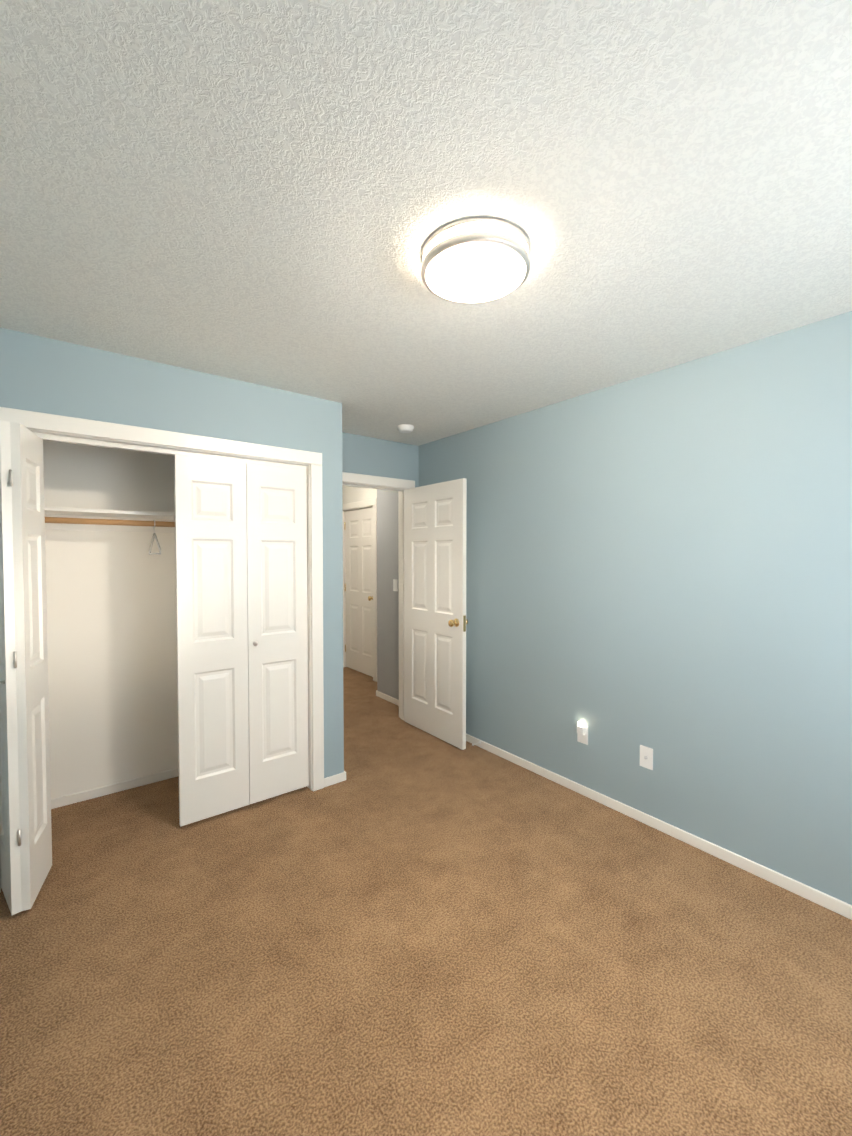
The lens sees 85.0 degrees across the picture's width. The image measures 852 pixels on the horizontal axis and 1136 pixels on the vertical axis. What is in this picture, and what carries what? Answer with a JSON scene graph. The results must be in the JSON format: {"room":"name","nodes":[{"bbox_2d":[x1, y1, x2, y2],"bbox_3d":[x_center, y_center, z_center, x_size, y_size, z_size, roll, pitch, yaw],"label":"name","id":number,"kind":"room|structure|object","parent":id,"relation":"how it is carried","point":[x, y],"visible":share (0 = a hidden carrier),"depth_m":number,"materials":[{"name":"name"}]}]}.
{"room":"empty bedroom","nodes":[
{"label":"empty bedroom","id":0,"kind":"room"},
{"bbox_2d":[43,440,177,798],"bbox_3d":[-1.654,0.173,2.744,1.850,2.440,0.750,-1,2,-38],"label":"wall","id":1,"kind":"structure","parent":0,"point":[112,649],"depth_m":2.85,"materials":[{"name":"white paint"}]},
{"bbox_2d":[44,507,174,532],"bbox_3d":[-1.709,-0.275,2.803,1.826,0.103,0.330,-1,2,-38],"label":"closet shelf","id":2,"kind":"object","parent":1,"relation":"attached to","point":[57,518],"visible":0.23,"depth_m":2.71,"materials":[{"name":"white wood"}]},
{"bbox_2d":[149,520,160,554],"bbox_3d":[-1.611,-0.183,2.761,0.012,0.206,0.428,-1,2,-38],"label":"hanger","id":3,"kind":"object","parent":2,"relation":"hanging from","point":[152,540],"visible":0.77,"depth_m":2.74,"materials":[{"name":"plastic"}]},
{"bbox_2d":[51,768,178,808],"bbox_3d":[-1.621,1.366,2.733,1.826,0.056,0.618,-1,2,-38],"label":"baseboard","id":4,"kind":"structure","parent":1,"relation":"attached to","point":[103,790],"depth_m":2.87,"materials":[{"name":"white wood"}]},
{"bbox_2d":[0,328,343,777],"bbox_3d":[-1.347,0.181,2.444,1.970,2.440,0.100,-1,2,-38],"label":"wall","id":5,"kind":"structure","parent":0,"point":[40,374],"depth_m":2.48,"materials":[{"name":"blue paint"}]},
{"bbox_2d":[0,420,51,914],"bbox_3d":[-1.728,0.406,1.974,0.184,1.972,0.310,-1,2,-38],"label":"bifold door","id":6,"kind":"structure","parent":5,"relation":"in","point":[25,832],"depth_m":1.89,"materials":[{"name":"white wood"}]},
{"bbox_2d":[0,407,323,891],"bbox_3d":[-1.314,0.381,2.475,1.474,2.040,0.100,-1,2,-38],"label":"door frame","id":7,"kind":"structure","parent":5,"relation":"attached to","point":[92,441],"depth_m":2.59,"materials":[{"name":"white wood"}]},
{"bbox_2d":[174,455,308,826],"bbox_3d":[-1.024,0.381,2.676,0.723,1.984,0.063,-1,2,-38],"label":"bifold door","id":8,"kind":"structure","parent":5,"relation":"in","point":[241,604],"depth_m":2.65,"materials":[{"name":"white wood"}]},
{"bbox_2d":[332,771,345,781],"bbox_3d":[-0.709,1.351,3.294,0.040,0.056,0.643,-1,2,-38],"label":"baseboard","id":9,"kind":"structure","parent":5,"relation":"attached to","point":[340,777],"depth_m":3.01,"materials":[{"name":"white wood"}]},
{"bbox_2d":[342,486,376,503],"bbox_3d":[-0.890,0.088,5.928,0.150,2.440,2.200,-1,2,-38],"label":"wall","id":10,"kind":"structure","parent":0,"point":[350,494],"depth_m":5.73,"materials":[{"name":"white paint"}]},
{"bbox_2d":[344,507,372,676],"bbox_3d":[-0.832,0.288,5.773,0.104,2.025,0.778,-1,2,-38],"label":"hall door","id":11,"kind":"structure","parent":10,"relation":"in","point":[358,526],"depth_m":5.79,"materials":[{"name":"white wood"}]},
{"bbox_2d":[343,498,376,681],"bbox_3d":[-0.809,0.249,5.787,0.138,2.125,0.940,-1,2,-38],"label":"door frame","id":12,"kind":"structure","parent":10,"relation":"attached to","point":[365,503],"depth_m":5.43,"materials":[{"name":"white wood"}]},
{"bbox_2d":[342,432,418,486],"bbox_3d":[-0.440,0.141,3.952,1.550,2.440,0.120,-1,2,-38],"label":"wall","id":13,"kind":"structure","parent":0,"point":[365,455],"depth_m":3.89,"materials":[{"name":"blue paint"}]},
{"bbox_2d":[342,472,414,719],"bbox_3d":[-0.511,0.300,3.902,0.930,2.125,0.156,-1,2,-38],"label":"door frame","id":14,"kind":"structure","parent":13,"relation":"attached to","point":[401,603],"depth_m":4.11,"materials":[{"name":"white wood"}]},
{"bbox_2d":[404,478,467,749],"bbox_3d":[0.053,0.342,3.770,0.173,2.025,0.767,-1,2,-38],"label":"door","id":15,"kind":"structure","parent":13,"relation":"in","point":[435,621],"depth_m":3.71,"materials":[{"name":"white wood"}]},
{"bbox_2d":[377,489,398,699],"bbox_3d":[-0.185,0.122,4.654,0.290,2.440,0.680,-1,2,-38],"label":"wall","id":16,"kind":"structure","parent":0,"point":[387,609],"depth_m":4.68,"materials":[{"name":"white paint"}]},
{"bbox_2d":[376,690,398,705],"bbox_3d":[-0.314,1.316,4.606,0.013,0.056,0.673,-1,2,-38],"label":"baseboard","id":17,"kind":"structure","parent":16,"relation":"attached to","point":[387,698],"depth_m":4.67,"materials":[{"name":"white wood"}]},
{"bbox_2d":[393,579,397,590],"bbox_3d":[-0.301,0.170,4.559,0.012,0.116,0.072,-1,2,-38],"label":"light switch","id":18,"kind":"object","parent":16,"relation":"attached to","point":[395,584],"visible":1,"depth_m":4.55,"materials":[{"name":"white plastic"}]},
{"bbox_2d":[0,667,851,1135],"bbox_3d":[-0.830,1.418,2.978,3.640,0.060,7.240,-1,2,-38],"label":"floor","id":19,"kind":"structure","parent":0,"point":[404,929],"depth_m":1.64,"materials":[{"name":"carpet"}]},
{"bbox_2d":[0,0,851,445],"bbox_3d":[-0.830,-1.091,2.910,3.640,0.080,7.240,-1,2,-38],"label":"ceiling","id":20,"kind":"structure","parent":0,"point":[276,194],"depth_m":1.22,"materials":[{"name":"paint"}]},
{"bbox_2d":[397,424,413,432],"bbox_3d":[-0.154,-1.047,3.509,0.128,0.041,0.128,-1,2,-38],"label":"smoke detector","id":21,"kind":"object","parent":20,"relation":"attached to","point":[405,428],"visible":0.98,"depth_m":3.47,"materials":[{"name":"white plastic"}]},
{"bbox_2d":[421,217,529,303],"bbox_3d":[0.159,-0.978,1.509,0.350,0.070,0.350,-1,2,-38],"label":"ceiling light","id":22,"kind":"object","parent":20,"relation":"attached to","point":[475,260],"visible":1,"depth_m":1.44,"materials":[{"name":"white glass"}]},
{"bbox_2d":[419,311,851,904],"bbox_3d":[1.240,0.178,2.571,0.120,2.440,4.120,-1,2,-38],"label":"wall","id":23,"kind":"structure","parent":0,"point":[659,563],"depth_m":2.36,"materials":[{"name":"blue paint"}]},
{"bbox_2d":[577,721,587,744],"bbox_3d":[0.950,1.008,2.843,0.034,0.133,0.072,-1,2,-38],"label":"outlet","id":24,"kind":"object","parent":23,"relation":"attached to","point":[582,732],"visible":0.98,"depth_m":2.83,"materials":[{"name":"beige plastic"}]},
{"bbox_2d":[640,745,652,769],"bbox_3d":[1.197,1.033,2.535,0.019,0.116,0.072,-1,2,-38],"label":"outlet","id":25,"kind":"object","parent":23,"relation":"attached to","point":[646,757],"visible":1,"depth_m":2.53,"materials":[{"name":"white plastic"}]},
{"bbox_2d":[466,734,851,919],"bbox_3d":[1.147,1.370,2.607,0.020,0.056,4.000,-1,2,-38],"label":"baseboard","id":26,"kind":"structure","parent":23,"relation":"attached to","point":[833,904],"depth_m":2.36,"materials":[{"name":"white wood"}]}
]}

